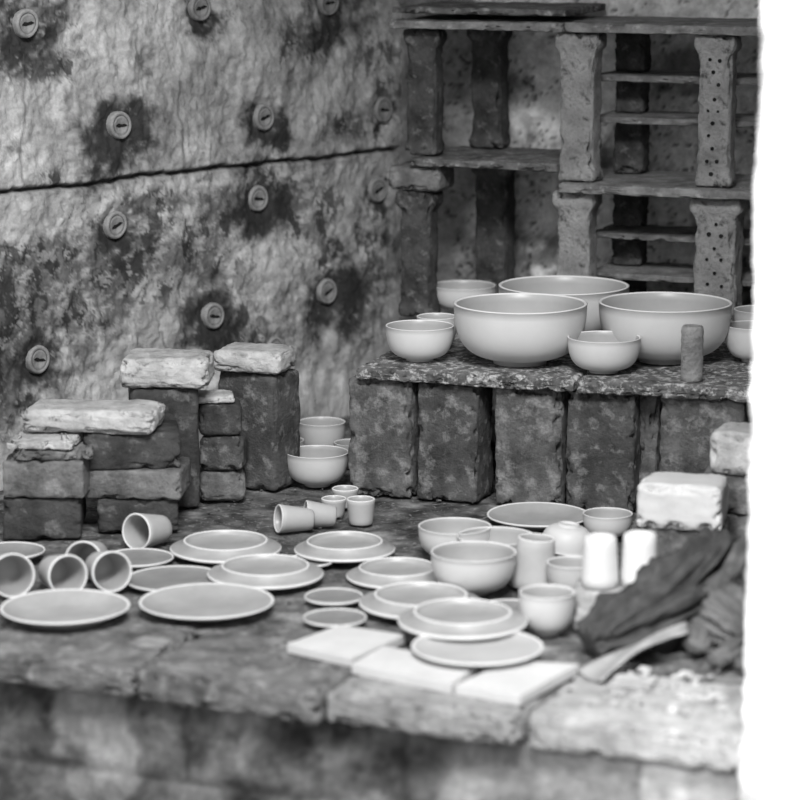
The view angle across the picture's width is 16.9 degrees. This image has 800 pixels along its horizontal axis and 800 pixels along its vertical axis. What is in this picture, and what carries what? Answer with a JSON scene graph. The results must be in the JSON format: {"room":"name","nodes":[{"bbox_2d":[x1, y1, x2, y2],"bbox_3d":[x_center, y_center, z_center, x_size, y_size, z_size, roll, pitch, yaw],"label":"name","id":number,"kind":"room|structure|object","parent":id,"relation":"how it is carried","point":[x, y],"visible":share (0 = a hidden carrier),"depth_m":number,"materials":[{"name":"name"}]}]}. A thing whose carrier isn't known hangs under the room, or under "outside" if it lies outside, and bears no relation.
{"room":"pottery workshop","nodes":[
{"label":"pottery workshop","id":0,"kind":"room"},
{"bbox_2d":[0,0,401,490],"bbox_3d":[-0.864,-0.923,6.043,0.054,2.330,2.600,10,15,40],"label":"wall","id":1,"kind":"structure","parent":0,"point":[190,160],"depth_m":6.52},
{"bbox_2d":[12,9,38,37],"bbox_3d":[-0.842,-0.847,6.072,0.020,0.066,0.066,10,15,40],"label":"button","id":2,"kind":"object","parent":1,"relation":"attached to","point":[25,22],"visible":1,"depth_m":6.06,"materials":[{"name":"ceramic"}]},
{"bbox_2d":[25,345,49,373],"bbox_3d":[-0.839,-0.094,6.250,0.019,0.068,0.064,10,15,41],"label":"button","id":3,"kind":"object","parent":1,"relation":"attached to","point":[38,357],"visible":1,"depth_m":6.24,"materials":[{"name":"ceramic"}]},
{"bbox_2d":[103,211,126,238],"bbox_3d":[-0.673,-0.414,6.379,0.019,0.066,0.066,10,15,40],"label":"button","id":4,"kind":"object","parent":1,"relation":"attached to","point":[115,222],"visible":1,"depth_m":6.37,"materials":[{"name":"ceramic"}]},
{"bbox_2d":[106,111,131,138],"bbox_3d":[-0.657,-0.643,6.320,0.019,0.066,0.066,10,15,40],"label":"button","id":5,"kind":"object","parent":1,"relation":"attached to","point":[118,123],"visible":1,"depth_m":6.31,"materials":[{"name":"ceramic"}]},
{"bbox_2d":[0,682,740,799],"bbox_3d":[-0.270,0.842,4.822,3.200,0.670,0.019,4,12,21],"label":"wall","id":6,"kind":"structure","parent":0,"point":[55,744],"depth_m":4.77,"materials":[{"name":"stone"}]},
{"bbox_2d":[0,619,198,696],"bbox_3d":[-0.588,0.468,4.985,0.363,0.065,0.311,4,12,18],"label":"stone slab","id":7,"kind":"object","parent":6,"relation":"on","point":[83,661],"visible":0.77,"depth_m":4.88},
{"bbox_2d":[0,589,129,629],"bbox_3d":[-0.632,0.401,5.101,0.245,0.029,0.245,0,11,0],"label":"plate","id":8,"kind":"object","parent":7,"relation":"on","point":[53,609],"visible":1,"depth_m":5.14,"materials":[{"name":"ceramic"}]},
{"bbox_2d":[138,629,354,724],"bbox_3d":[-0.246,0.494,4.863,0.368,0.071,0.307,5,12,23],"label":"stone slab","id":9,"kind":"object","parent":6,"relation":"on","point":[206,679],"visible":0.75,"depth_m":4.77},
{"bbox_2d":[327,665,569,744],"bbox_3d":[0.090,0.518,4.723,0.362,0.064,0.308,5,12,22],"label":"stone slab","id":10,"kind":"object","parent":6,"relation":"on","point":[394,706],"visible":0.56,"depth_m":4.60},
{"bbox_2d":[287,625,578,705],"bbox_3d":[0.040,0.466,4.792,0.514,0.019,0.233,6,13,30],"label":"tiles","id":11,"kind":"object","parent":10,"relation":"on","point":[518,683],"depth_m":4.73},
{"bbox_2d":[411,632,543,665],"bbox_3d":[0.138,0.444,4.808,0.236,0.017,0.234,0,11,0],"label":"plate","id":12,"kind":"object","parent":11,"relation":"on","point":[519,646],"visible":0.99,"depth_m":4.80,"materials":[{"name":"ceramic"}]},
{"bbox_2d":[398,598,527,639],"bbox_3d":[0.115,0.398,4.957,0.240,0.023,0.240,0,11,0],"label":"plate","id":13,"kind":"object","parent":12,"relation":"on","point":[448,618],"visible":1,"depth_m":4.93,"materials":[{"name":"ceramic"}]},
{"bbox_2d":[528,673,744,771],"bbox_3d":[0.447,0.544,4.600,0.395,0.070,0.309,4,12,20],"label":"stone slab","id":14,"kind":"object","parent":6,"relation":"on","point":[568,725],"visible":0.63,"depth_m":4.50,"materials":[{"name":"stone"}]},
{"bbox_2d":[608,674,657,690],"bbox_3d":[0.407,0.490,4.694,0.076,0.009,0.063,5,12,23],"label":"shard","id":15,"kind":"object","parent":14,"relation":"on","point":[627,681],"visible":1,"depth_m":4.68,"materials":[{"name":"ceramic"}]},
{"bbox_2d":[577,622,690,681],"bbox_3d":[0.423,0.443,4.772,0.227,0.070,0.071,-8,13,-34],"label":"strap","id":16,"kind":"object","parent":14,"relation":"on","point":[598,670],"visible":1,"depth_m":4.75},
{"bbox_2d":[602,666,733,716],"bbox_3d":[0.454,0.501,4.647,0.219,0.017,0.273,0,11,0],"label":"rubble","id":17,"kind":"object","parent":14,"relation":"on","point":[683,674],"visible":0.98,"depth_m":4.62,"materials":[{"name":"stone"}]},
{"bbox_2d":[738,0,799,799],"bbox_3d":[1.111,-0.211,4.137,1.107,3.000,0.317,4,12,21],"label":"door frame","id":18,"kind":"structure","parent":6,"relation":"attached to","point":[769,750],"depth_m":4.25,"materials":[{"name":"white paint"}]},
{"bbox_2d":[0,410,745,684],"bbox_3d":[0.369,0.210,6.191,3.300,0.012,2.760,4,12,21],"label":"floor","id":19,"kind":"structure","parent":0,"point":[396,520],"depth_m":5.65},
{"bbox_2d":[0,553,34,597],"bbox_3d":[-0.767,0.334,5.290,0.088,0.088,0.100,-4,12,-19],"label":"cup","id":20,"kind":"object","parent":19,"relation":"on","point":[17,572],"visible":0.99,"depth_m":5.30,"materials":[{"name":"ceramic"}]},
{"bbox_2d":[0,541,44,559],"bbox_3d":[-0.800,0.318,5.552,0.141,0.021,0.139,0,11,0],"label":"plate","id":21,"kind":"object","parent":19,"relation":"on","point":[30,550],"visible":0.55,"depth_m":5.59,"materials":[{"name":"ceramic"}]},
{"bbox_2d":[3,496,85,539],"bbox_3d":[-0.764,0.231,5.817,0.170,0.094,0.226,-1,11,-4],"label":"brick","id":22,"kind":"object","parent":19,"relation":"on","point":[25,518],"visible":0.75,"depth_m":5.71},
{"bbox_2d":[2,451,89,497],"bbox_3d":[-0.746,0.148,5.795,0.175,0.083,0.223,1,11,3],"label":"brick","id":23,"kind":"object","parent":22,"relation":"on","point":[35,478],"visible":0.67,"depth_m":5.69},
{"bbox_2d":[14,440,92,460],"bbox_3d":[-0.739,0.099,5.775,0.168,0.046,0.204,-1,11,-5],"label":"brick","id":24,"kind":"object","parent":23,"relation":"on","point":[78,452],"visible":0.55,"depth_m":5.68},
{"bbox_2d":[6,430,82,450],"bbox_3d":[-0.751,0.085,5.757,0.142,0.056,0.163,1,11,6],"label":"brick","id":25,"kind":"object","parent":24,"relation":"on","point":[60,440],"visible":0.8,"depth_m":5.70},
{"bbox_2d":[38,554,87,588],"bbox_3d":[-0.667,0.335,5.300,0.082,0.082,0.099,-6,12,-27],"label":"cup","id":26,"kind":"object","parent":19,"relation":"on","point":[69,571],"visible":0.9,"depth_m":5.30,"materials":[{"name":"ceramic"}]},
{"bbox_2d":[85,551,131,592],"bbox_3d":[-0.582,0.329,5.329,0.082,0.082,0.099,-5,12,-24],"label":"cup","id":27,"kind":"object","parent":19,"relation":"on","point":[110,571],"visible":0.97,"depth_m":5.33,"materials":[{"name":"ceramic"}]},
{"bbox_2d":[97,497,178,532],"bbox_3d":[-0.568,0.235,5.852,0.176,0.074,0.164,-1,11,-6],"label":"brick","id":28,"kind":"object","parent":19,"relation":"on","point":[112,513],"visible":0.56,"depth_m":5.77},
{"bbox_2d":[84,456,190,499],"bbox_3d":[-0.569,0.168,5.839,0.218,0.068,0.165,1,11,4],"label":"brick","id":29,"kind":"object","parent":28,"relation":"on","point":[169,483],"visible":0.7,"depth_m":5.76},
{"bbox_2d":[83,419,180,469],"bbox_3d":[-0.581,0.096,5.835,0.209,0.080,0.165,-1,11,-7],"label":"brick","id":30,"kind":"object","parent":29,"relation":"on","point":[160,449],"visible":0.73,"depth_m":5.76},
{"bbox_2d":[22,398,164,434],"bbox_3d":[-0.657,0.036,5.808,0.288,0.058,0.155,1,11,6],"label":"brick","id":31,"kind":"object","parent":30,"relation":"on","point":[136,416],"visible":1,"depth_m":5.75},
{"bbox_2d":[115,548,173,567],"bbox_3d":[-0.535,0.327,5.524,0.144,0.014,0.146,0,11,0],"label":"plate","id":32,"kind":"object","parent":19,"relation":"on","point":[138,557],"visible":0.66,"depth_m":5.54,"materials":[{"name":"ceramic"}]},
{"bbox_2d":[122,513,171,547],"bbox_3d":[-0.526,0.268,5.654,0.078,0.078,0.094,8,13,34],"label":"cup","id":33,"kind":"object","parent":19,"relation":"on","point":[139,530],"visible":1,"depth_m":5.65,"materials":[{"name":"ceramic"}]},
{"bbox_2d":[128,387,199,507],"bbox_3d":[-0.526,0.098,6.024,0.154,0.275,0.135,-2,11,-8],"label":"brick","id":34,"kind":"object","parent":19,"relation":"on","point":[181,404],"visible":0.43,"depth_m":5.96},
{"bbox_2d":[119,348,214,389],"bbox_3d":[-0.514,-0.070,5.992,0.203,0.076,0.155,1,11,4],"label":"brick","id":35,"kind":"object","parent":34,"relation":"on","point":[142,367],"visible":1,"depth_m":5.92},
{"bbox_2d":[128,565,213,591],"bbox_3d":[-0.445,0.359,5.357,0.201,0.014,0.199,0,11,0],"label":"plate","id":36,"kind":"object","parent":19,"relation":"on","point":[151,579],"visible":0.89,"depth_m":5.38,"materials":[{"name":"ceramic"}]},
{"bbox_2d":[207,554,323,589],"bbox_3d":[-0.268,0.338,5.379,0.233,0.023,0.231,0,11,0],"label":"plate","id":37,"kind":"object","parent":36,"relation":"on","point":[261,571],"visible":1,"depth_m":5.36,"materials":[{"name":"ceramic"}]},
{"bbox_2d":[138,583,274,621],"bbox_3d":[-0.369,0.393,5.160,0.259,0.024,0.257,0,11,0],"label":"plate","id":38,"kind":"object","parent":19,"relation":"on","point":[193,602],"visible":1,"depth_m":5.19,"materials":[{"name":"ceramic"}]},
{"bbox_2d":[199,467,245,500],"bbox_3d":[-0.403,0.186,6.102,0.110,0.072,0.115,-1,11,-5],"label":"brick","id":39,"kind":"object","parent":19,"relation":"on","point":[217,485],"visible":0.82,"depth_m":6.05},
{"bbox_2d":[200,430,247,470],"bbox_3d":[-0.397,0.112,6.088,0.101,0.082,0.115,1,11,4],"label":"brick","id":40,"kind":"object","parent":39,"relation":"on","point":[219,452],"visible":0.87,"depth_m":6.04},
{"bbox_2d":[198,397,241,435],"bbox_3d":[-0.406,0.035,6.073,0.100,0.077,0.114,-1,11,-6],"label":"brick","id":41,"kind":"object","parent":40,"relation":"on","point":[224,419],"visible":0.82,"depth_m":6.02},
{"bbox_2d":[170,530,281,563],"bbox_3d":[-0.360,0.299,5.579,0.231,0.023,0.233,0,11,0],"label":"plate","id":42,"kind":"object","parent":19,"relation":"on","point":[213,546],"visible":0.98,"depth_m":5.56,"materials":[{"name":"ceramic"}]},
{"bbox_2d":[218,368,299,490],"bbox_3d":[-0.324,0.061,6.213,0.160,0.275,0.125,6,12,27],"label":"brick","id":43,"kind":"object","parent":19,"relation":"on","point":[270,403],"visible":0.66,"depth_m":6.15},
{"bbox_2d":[214,342,296,374],"bbox_3d":[-0.331,-0.095,6.168,0.169,0.056,0.135,4,12,18],"label":"brick","id":44,"kind":"object","parent":43,"relation":"on","point":[271,358],"visible":0.98,"depth_m":6.12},
{"bbox_2d":[273,504,314,532],"bbox_3d":[-0.226,0.251,5.784,0.082,0.062,0.062,-4,12,-20],"label":"cup","id":45,"kind":"object","parent":19,"relation":"on","point":[287,518],"visible":1,"depth_m":5.77,"materials":[{"name":"ceramic"}]},
{"bbox_2d":[288,445,348,487],"bbox_3d":[-0.191,0.157,6.224,0.148,0.080,0.147,0,11,0],"label":"bowl","id":46,"kind":"object","parent":19,"relation":"on","point":[317,466],"visible":0.98,"depth_m":6.17,"materials":[{"name":"ceramic"}]},
{"bbox_2d":[303,500,336,526],"bbox_3d":[-0.173,0.244,5.824,0.072,0.060,0.060,-2,11,-11],"label":"cup","id":47,"kind":"object","parent":19,"relation":"on","point":[325,514],"visible":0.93,"depth_m":5.80,"materials":[{"name":"ceramic"}]},
{"bbox_2d":[299,417,345,445],"bbox_3d":[-0.190,0.091,6.558,0.116,0.081,0.116,0,11,0],"label":"bowl","id":48,"kind":"object","parent":19,"relation":"on","point":[314,430],"visible":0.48,"depth_m":6.51,"materials":[{"name":"ceramic"}]},
{"bbox_2d":[304,587,362,606],"bbox_3d":[-0.128,0.384,5.227,0.114,0.014,0.116,0,11,0],"label":"plate","id":49,"kind":"object","parent":19,"relation":"on","point":[330,597],"visible":1,"depth_m":5.24,"materials":[{"name":"ceramic"}]},
{"bbox_2d":[303,608,366,627],"bbox_3d":[-0.122,0.413,5.077,0.119,0.014,0.121,0,11,0],"label":"plate","id":50,"kind":"object","parent":19,"relation":"on","point":[328,617],"visible":0.95,"depth_m":5.09,"materials":[{"name":"ceramic"}]},
{"bbox_2d":[294,531,394,562],"bbox_3d":[-0.114,0.300,5.575,0.209,0.023,0.211,0,11,0],"label":"plate","id":51,"kind":"object","parent":19,"relation":"on","point":[334,546],"visible":1,"depth_m":5.55,"materials":[{"name":"ceramic"}]},
{"bbox_2d":[346,495,374,525],"bbox_3d":[-0.085,0.241,5.853,0.062,0.057,0.062,0,11,0],"label":"cup","id":52,"kind":"object","parent":19,"relation":"on","point":[360,508],"visible":1,"depth_m":5.83,"materials":[{"name":"ceramic"}]},
{"bbox_2d":[0,482,735,728],"bbox_3d":[0.127,0.356,5.401,1.452,0.007,1.530,4,12,21],"label":"rubble","id":53,"kind":"object","parent":19,"relation":"on","point":[438,500],"visible":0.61,"depth_m":4.86,"materials":[{"name":"brick"}]},
{"bbox_2d":[348,375,419,497],"bbox_3d":[-0.026,0.075,6.151,0.156,0.274,0.137,4,12,18],"label":"brick","id":54,"kind":"object","parent":19,"relation":"on","point":[383,449],"visible":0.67,"depth_m":6.09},
{"bbox_2d":[346,557,438,588],"bbox_3d":[-0.005,0.344,5.410,0.207,0.023,0.205,0,11,0],"label":"plate","id":55,"kind":"object","parent":19,"relation":"on","point":[378,573],"visible":0.71,"depth_m":5.40,"materials":[{"name":"ceramic"}]},
{"bbox_2d":[359,582,479,619],"bbox_3d":[0.040,0.380,5.162,0.237,0.023,0.235,0,11,0],"label":"plate","id":56,"kind":"object","parent":19,"relation":"on","point":[390,601],"visible":0.76,"depth_m":5.18,"materials":[{"name":"ceramic"}]},
{"bbox_2d":[418,517,491,554],"bbox_3d":[0.113,0.292,5.558,0.151,0.070,0.150,0,11,0],"label":"bowl","id":57,"kind":"object","parent":19,"relation":"on","point":[434,532],"visible":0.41,"depth_m":5.57,"materials":[{"name":"ceramic"}]},
{"bbox_2d":[417,382,493,502],"bbox_3d":[0.126,0.085,6.099,0.148,0.275,0.126,4,12,19],"label":"brick","id":58,"kind":"object","parent":19,"relation":"on","point":[455,457],"visible":0.86,"depth_m":6.05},
{"bbox_2d":[431,541,516,595],"bbox_3d":[0.144,0.336,5.292,0.168,0.084,0.170,0,11,0],"label":"bowl","id":59,"kind":"object","parent":19,"relation":"on","point":[480,568],"visible":0.92,"depth_m":5.24,"materials":[{"name":"ceramic"}]},
{"bbox_2d":[457,526,532,548],"bbox_3d":[0.195,0.309,5.464,0.161,0.072,0.161,0,11,0],"label":"bowl","id":60,"kind":"object","parent":19,"relation":"on","point":[508,536],"visible":0.2,"depth_m":5.53,"materials":[{"name":"ceramic"}]},
{"bbox_2d":[508,533,555,588],"bbox_3d":[0.262,0.319,5.329,0.096,0.105,0.096,-2,11,-8],"label":"beaker","id":61,"kind":"object","parent":19,"relation":"on","point":[533,550],"visible":0.8,"depth_m":5.29,"materials":[{"name":"ceramic"}]},
{"bbox_2d":[495,388,570,503],"bbox_3d":[0.301,0.096,6.049,0.157,0.274,0.126,3,11,17],"label":"brick","id":62,"kind":"object","parent":19,"relation":"on","point":[531,425],"visible":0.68,"depth_m":5.99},
{"bbox_2d":[487,502,584,530],"bbox_3d":[0.300,0.257,5.857,0.225,0.023,0.225,0,11,0],"label":"plate","id":63,"kind":"object","parent":19,"relation":"on","point":[530,516],"visible":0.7,"depth_m":5.90,"materials":[{"name":"ceramic"}]},
{"bbox_2d":[519,584,574,636],"bbox_3d":[0.272,0.394,5.002,0.104,0.081,0.105,0,11,0],"label":"bowl","id":64,"kind":"object","parent":19,"relation":"on","point":[548,609],"visible":0.98,"depth_m":4.97,"materials":[{"name":"ceramic"}]},
{"bbox_2d":[547,556,582,589],"bbox_3d":[0.335,0.348,5.273,0.099,0.067,0.099,0,11,0],"label":"bowl","id":65,"kind":"object","parent":19,"relation":"on","point":[561,570],"visible":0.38,"depth_m":5.24,"materials":[{"name":"ceramic"}]},
{"bbox_2d":[543,521,589,555],"bbox_3d":[0.346,0.286,5.628,0.110,0.064,0.111,10,15,41],"label":"bowl","id":66,"kind":"object","parent":19,"relation":"on","point":[569,536],"visible":0.74,"depth_m":5.59,"materials":[{"name":"ceramic"}]},
{"bbox_2d":[573,577,624,629],"bbox_3d":[0.408,0.384,5.061,0.164,0.082,0.124,2,11,8],"label":"brick","id":67,"kind":"object","parent":19,"relation":"on","point":[585,598],"visible":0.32,"depth_m":5.01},
{"bbox_2d":[580,533,618,589],"bbox_3d":[0.373,0.299,5.035,0.072,0.094,0.072,0,11,0],"label":"tumbler","id":68,"kind":"object","parent":67,"relation":"on","point":[599,571],"visible":1,"depth_m":5.01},
{"bbox_2d":[620,530,656,586],"bbox_3d":[0.447,0.297,5.037,0.072,0.098,0.072,0,11,0],"label":"tumbler","id":69,"kind":"object","parent":67,"relation":"on","point":[639,546],"visible":0.74,"depth_m":5.01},
{"bbox_2d":[565,389,641,511],"bbox_3d":[0.462,0.105,6.006,0.161,0.273,0.137,4,12,20],"label":"brick","id":70,"kind":"object","parent":19,"relation":"on","point":[603,456],"visible":0.67,"depth_m":5.95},
{"bbox_2d":[576,340,752,402],"bbox_3d":[0.787,-0.067,6.097,0.652,0.036,0.627,3,12,17],"label":"shelf","id":71,"kind":"object","parent":70,"relation":"on","point":[725,376],"visible":0.37,"depth_m":5.89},
{"bbox_2d":[567,331,640,373],"bbox_3d":[0.452,-0.102,5.986,0.163,0.080,0.163,0,11,0],"label":"bowl","id":72,"kind":"object","parent":71,"relation":"on","point":[598,352],"visible":1,"depth_m":5.93,"materials":[{"name":"ceramic"}]},
{"bbox_2d":[598,292,732,364],"bbox_3d":[0.601,-0.157,6.122,0.303,0.136,0.301,0,11,0],"label":"bowl","id":73,"kind":"object","parent":71,"relation":"on","point":[659,318],"visible":0.72,"depth_m":6.03,"materials":[{"name":"ceramic"}]},
{"bbox_2d":[680,324,703,382],"bbox_3d":[0.636,-0.102,5.878,0.050,0.122,0.049,0,11,0],"label":"tube","id":74,"kind":"object","parent":71,"relation":"on","point":[692,339],"visible":1,"depth_m":5.86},
{"bbox_2d":[725,320,753,362],"bbox_3d":[0.800,-0.129,6.118,0.130,0.083,0.131,0,11,0],"label":"bowl","id":75,"kind":"object","parent":71,"relation":"on","point":[739,338],"visible":0.52,"depth_m":6.08,"materials":[{"name":"ceramic"}]},
{"bbox_2d":[583,507,632,537],"bbox_3d":[0.441,0.265,5.736,0.107,0.053,0.106,0,11,0],"label":"bowl","id":76,"kind":"object","parent":19,"relation":"on","point":[615,521],"visible":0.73,"depth_m":5.70,"materials":[{"name":"ceramic"}]},
{"bbox_2d":[636,395,661,506],"bbox_3d":[0.562,0.104,6.007,0.053,0.273,0.107,4,12,20],"label":"brick","id":77,"kind":"object","parent":19,"relation":"on","point":[650,406],"visible":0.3,"depth_m":5.96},
{"bbox_2d":[576,526,737,658],"bbox_3d":[0.495,0.355,4.930,0.407,0.182,0.170,-10,15,-42],"label":"cloth","id":78,"kind":"object","parent":19,"relation":"on","point":[665,591],"visible":0.82,"depth_m":4.87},
{"bbox_2d":[632,515,729,555],"bbox_3d":[0.568,0.294,5.465,0.195,0.103,0.145,2,11,10],"label":"brick","id":79,"kind":"object","parent":19,"relation":"on","point":[668,540],"visible":0.17,"depth_m":5.40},
{"bbox_2d":[636,472,728,530],"bbox_3d":[0.567,0.203,5.421,0.174,0.097,0.134,3,11,14],"label":"brick","id":80,"kind":"object","parent":79,"relation":"on","point":[665,500],"visible":1,"depth_m":5.37,"materials":[{"name":"white brick"}]},
{"bbox_2d":[659,397,752,473],"bbox_3d":[0.673,0.117,5.934,0.192,0.274,0.127,3,12,17],"label":"brick","id":81,"kind":"object","parent":19,"relation":"on","point":[687,427],"visible":0.32,"depth_m":5.88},
{"bbox_2d":[682,539,748,671],"bbox_3d":[0.609,0.364,4.927,0.185,0.165,0.417,2,11,10],"label":"cloth","id":82,"kind":"object","parent":19,"relation":"on","point":[719,626],"visible":0.62,"depth_m":4.85,"materials":[{"name":"grey fabric"}]},
{"bbox_2d":[727,513,749,540],"bbox_3d":[0.712,0.268,5.644,0.165,0.089,0.145,2,11,10],"label":"brick","id":83,"kind":"object","parent":19,"relation":"on","point":[738,524],"visible":0.06,"depth_m":5.57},
{"bbox_2d":[703,465,749,514],"bbox_3d":[0.717,0.185,5.626,0.164,0.084,0.144,3,11,14],"label":"brick","id":84,"kind":"object","parent":83,"relation":"on","point":[738,490],"visible":0.15,"depth_m":5.56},
{"bbox_2d":[710,422,751,475],"bbox_3d":[0.707,0.102,5.593,0.117,0.095,0.137,4,12,20],"label":"brick","id":85,"kind":"object","parent":84,"relation":"on","point":[730,444],"visible":0.64,"depth_m":5.54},
{"bbox_2d":[392,0,761,409],"bbox_3d":[0.724,-1.056,6.726,1.850,2.330,0.064,4,12,21],"label":"wall","id":86,"kind":"structure","parent":0,"point":[535,91],"depth_m":6.92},
{"bbox_3d":[0.952,-0.728,6.561,0.081,0.088,0.074,4,12,21],"label":"post","id":87,"kind":"object","parent":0,"visible":0},
{"bbox_2d":[601,70,760,85],"bbox_3d":[0.795,-0.784,6.582,0.620,0.020,0.204,4,12,21],"label":"shelf","id":88,"kind":"object","parent":87,"relation":"on","point":[657,76],"visible":0.57,"depth_m":6.56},
{"bbox_2d":[615,33,651,71],"bbox_3d":[0.578,-0.868,6.682,0.083,0.110,0.075,4,12,21],"label":"post","id":89,"kind":"object","parent":88,"relation":"on","point":[632,50],"visible":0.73,"depth_m":6.65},
{"bbox_3d":[0.953,-0.352,6.635,0.082,0.083,0.075,4,12,21],"label":"post","id":90,"kind":"object","parent":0,"visible":0},
{"bbox_2d":[596,224,753,245],"bbox_3d":[0.795,-0.405,6.656,0.618,0.021,0.203,4,12,21],"label":"shelf","id":91,"kind":"object","parent":90,"relation":"on","point":[651,232],"visible":0.6,"depth_m":6.66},
{"bbox_2d":[612,195,648,226],"bbox_3d":[0.578,-0.490,6.755,0.082,0.115,0.074,4,12,21],"label":"post","id":92,"kind":"object","parent":91,"relation":"on","point":[629,211],"visible":0.59,"depth_m":6.73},
{"bbox_3d":[0.953,-0.244,6.656,0.081,0.111,0.072,4,12,21],"label":"post","id":93,"kind":"object","parent":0,"visible":0},
{"bbox_2d":[597,262,755,286],"bbox_3d":[0.790,-0.308,6.660,0.618,0.019,0.234,4,12,21],"label":"shelf","id":94,"kind":"object","parent":93,"relation":"on","point":[648,271],"visible":0.52,"depth_m":6.65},
{"bbox_2d":[611,238,647,265],"bbox_3d":[0.575,-0.380,6.776,0.083,0.082,0.075,4,12,21],"label":"post","id":95,"kind":"object","parent":94,"relation":"on","point":[633,252],"visible":0.72,"depth_m":6.75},
{"bbox_3d":[0.322,0.039,6.340,0.155,0.271,0.144,3,12,17],"label":"brick","id":96,"kind":"object","parent":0,"visible":0},
{"bbox_2d":[356,330,588,391],"bbox_3d":[0.235,-0.100,6.270,0.510,0.036,0.626,3,12,17],"label":"shelf","id":97,"kind":"object","parent":96,"relation":"on","point":[458,366],"visible":0.42,"depth_m":6.02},
{"bbox_2d":[386,320,453,362],"bbox_3d":[0.045,-0.130,6.128,0.156,0.082,0.156,0,11,0],"label":"bowl","id":98,"kind":"object","parent":97,"relation":"on","point":[417,341],"visible":1,"depth_m":6.08,"materials":[{"name":"ceramic"}]},
{"bbox_2d":[453,293,587,366],"bbox_3d":[0.271,-0.152,6.093,0.303,0.138,0.303,0,11,0],"label":"bowl","id":99,"kind":"object","parent":97,"relation":"on","point":[506,329],"visible":0.95,"depth_m":5.99,"materials":[{"name":"ceramic"}]},
{"bbox_2d":[498,275,629,330],"bbox_3d":[0.387,-0.207,6.388,0.310,0.134,0.308,0,11,0],"label":"bowl","id":100,"kind":"object","parent":97,"relation":"on","point":[589,289],"visible":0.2,"depth_m":6.49,"materials":[{"name":"ceramic"}]},
{"bbox_3d":[0.121,-0.028,6.684,0.154,0.270,0.144,3,12,17],"label":"brick","id":101,"kind":"object","parent":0,"visible":0},
{"bbox_3d":[0.716,-0.184,6.701,1.160,0.034,0.507,3,12,17],"label":"shelf","id":102,"kind":"object","parent":101,"relation":"on","visible":0},
{"bbox_2d":[395,190,443,316],"bbox_3d":[0.049,-0.366,6.747,0.108,0.318,0.091,4,12,21],"label":"post","id":103,"kind":"object","parent":102,"relation":"on","point":[419,245],"visible":0.87,"depth_m":6.72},
{"bbox_2d":[388,161,453,191],"bbox_3d":[0.054,-0.557,6.728,0.142,0.065,0.124,4,12,21],"label":"brick","id":104,"kind":"object","parent":103,"relation":"on","point":[403,176],"visible":0.92,"depth_m":6.68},
{"bbox_2d":[410,146,560,171],"bbox_3d":[0.265,-0.605,6.748,0.383,0.023,0.363,4,12,21],"label":"shelf","id":105,"kind":"object","parent":104,"relation":"on","point":[506,158],"visible":0.7,"depth_m":6.65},
{"bbox_2d":[403,29,446,154],"bbox_3d":[0.062,-0.764,6.684,0.101,0.313,0.078,4,12,21],"label":"post","id":106,"kind":"object","parent":105,"relation":"on","point":[425,84],"visible":0.94,"depth_m":6.66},
{"bbox_2d":[467,30,512,148],"bbox_3d":[0.228,-0.799,6.866,0.108,0.316,0.086,4,12,21],"label":"post","id":107,"kind":"object","parent":105,"relation":"on","point":[490,60],"visible":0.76,"depth_m":6.84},
{"bbox_2d":[389,0,605,31],"bbox_3d":[0.245,-0.952,6.689,0.447,0.056,0.363,4,12,21],"label":"shelf","id":108,"kind":"object","parent":107,"relation":"on","point":[533,23],"depth_m":6.58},
{"bbox_2d":[437,280,495,311],"bbox_3d":[0.160,-0.258,6.821,0.165,0.068,0.167,0,11,0],"label":"bowl","id":109,"kind":"object","parent":102,"relation":"on","point":[450,291],"visible":0.48,"depth_m":6.77,"materials":[{"name":"ceramic"}]},
{"bbox_2d":[471,168,517,292],"bbox_3d":[0.244,-0.436,6.932,0.112,0.382,0.090,4,12,21],"label":"post","id":110,"kind":"object","parent":102,"relation":"on","point":[495,203],"visible":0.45,"depth_m":6.90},
{"bbox_2d":[552,190,601,276],"bbox_3d":[0.433,-0.348,6.602,0.114,0.336,0.093,4,12,21],"label":"post","id":111,"kind":"object","parent":102,"relation":"on","point":[577,212],"visible":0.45,"depth_m":6.56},
{"bbox_2d":[558,169,754,200],"bbox_3d":[0.751,-0.522,6.569,0.657,0.026,0.374,4,12,21],"label":"shelf","id":112,"kind":"object","parent":111,"relation":"on","point":[664,184],"visible":0.56,"depth_m":6.48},
{"bbox_2d":[555,32,606,181],"bbox_3d":[0.437,-0.710,6.532,0.117,0.360,0.093,4,12,21],"label":"post","id":113,"kind":"object","parent":112,"relation":"on","point":[580,53],"visible":0.96,"depth_m":6.50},
{"bbox_2d":[565,16,760,35],"bbox_3d":[0.758,-0.900,6.498,0.646,0.027,0.364,4,12,21],"label":"shelf","id":114,"kind":"object","parent":113,"relation":"on","point":[607,24],"visible":0.87,"depth_m":6.41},
{"bbox_2d":[613,123,649,173],"bbox_3d":[0.578,-0.631,6.728,0.085,0.137,0.079,4,12,21],"label":"post","id":115,"kind":"object","parent":112,"relation":"on","point":[631,147],"visible":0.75,"depth_m":6.70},
{"bbox_2d":[600,111,758,127],"bbox_3d":[0.795,-0.684,6.602,0.620,0.020,0.205,4,12,21],"label":"shelf","id":116,"kind":"object","parent":115,"relation":"on","point":[678,118],"visible":0.57,"depth_m":6.59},
{"bbox_2d":[615,81,649,113],"bbox_3d":[0.578,-0.756,6.703,0.079,0.087,0.072,4,12,21],"label":"post","id":117,"kind":"object","parent":116,"relation":"on","point":[631,97],"visible":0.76,"depth_m":6.67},
{"bbox_2d":[694,34,741,186],"bbox_3d":[0.752,-0.686,6.409,0.104,0.362,0.082,4,12,21],"label":"post","id":118,"kind":"object","parent":112,"relation":"on","point":[717,99],"visible":0.97,"depth_m":6.38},
{"bbox_2d":[689,198,749,321],"bbox_3d":[0.766,-0.324,6.487,0.135,0.335,0.106,4,12,21],"label":"post","id":119,"kind":"object","parent":102,"relation":"on","point":[719,238],"visible":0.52,"depth_m":6.44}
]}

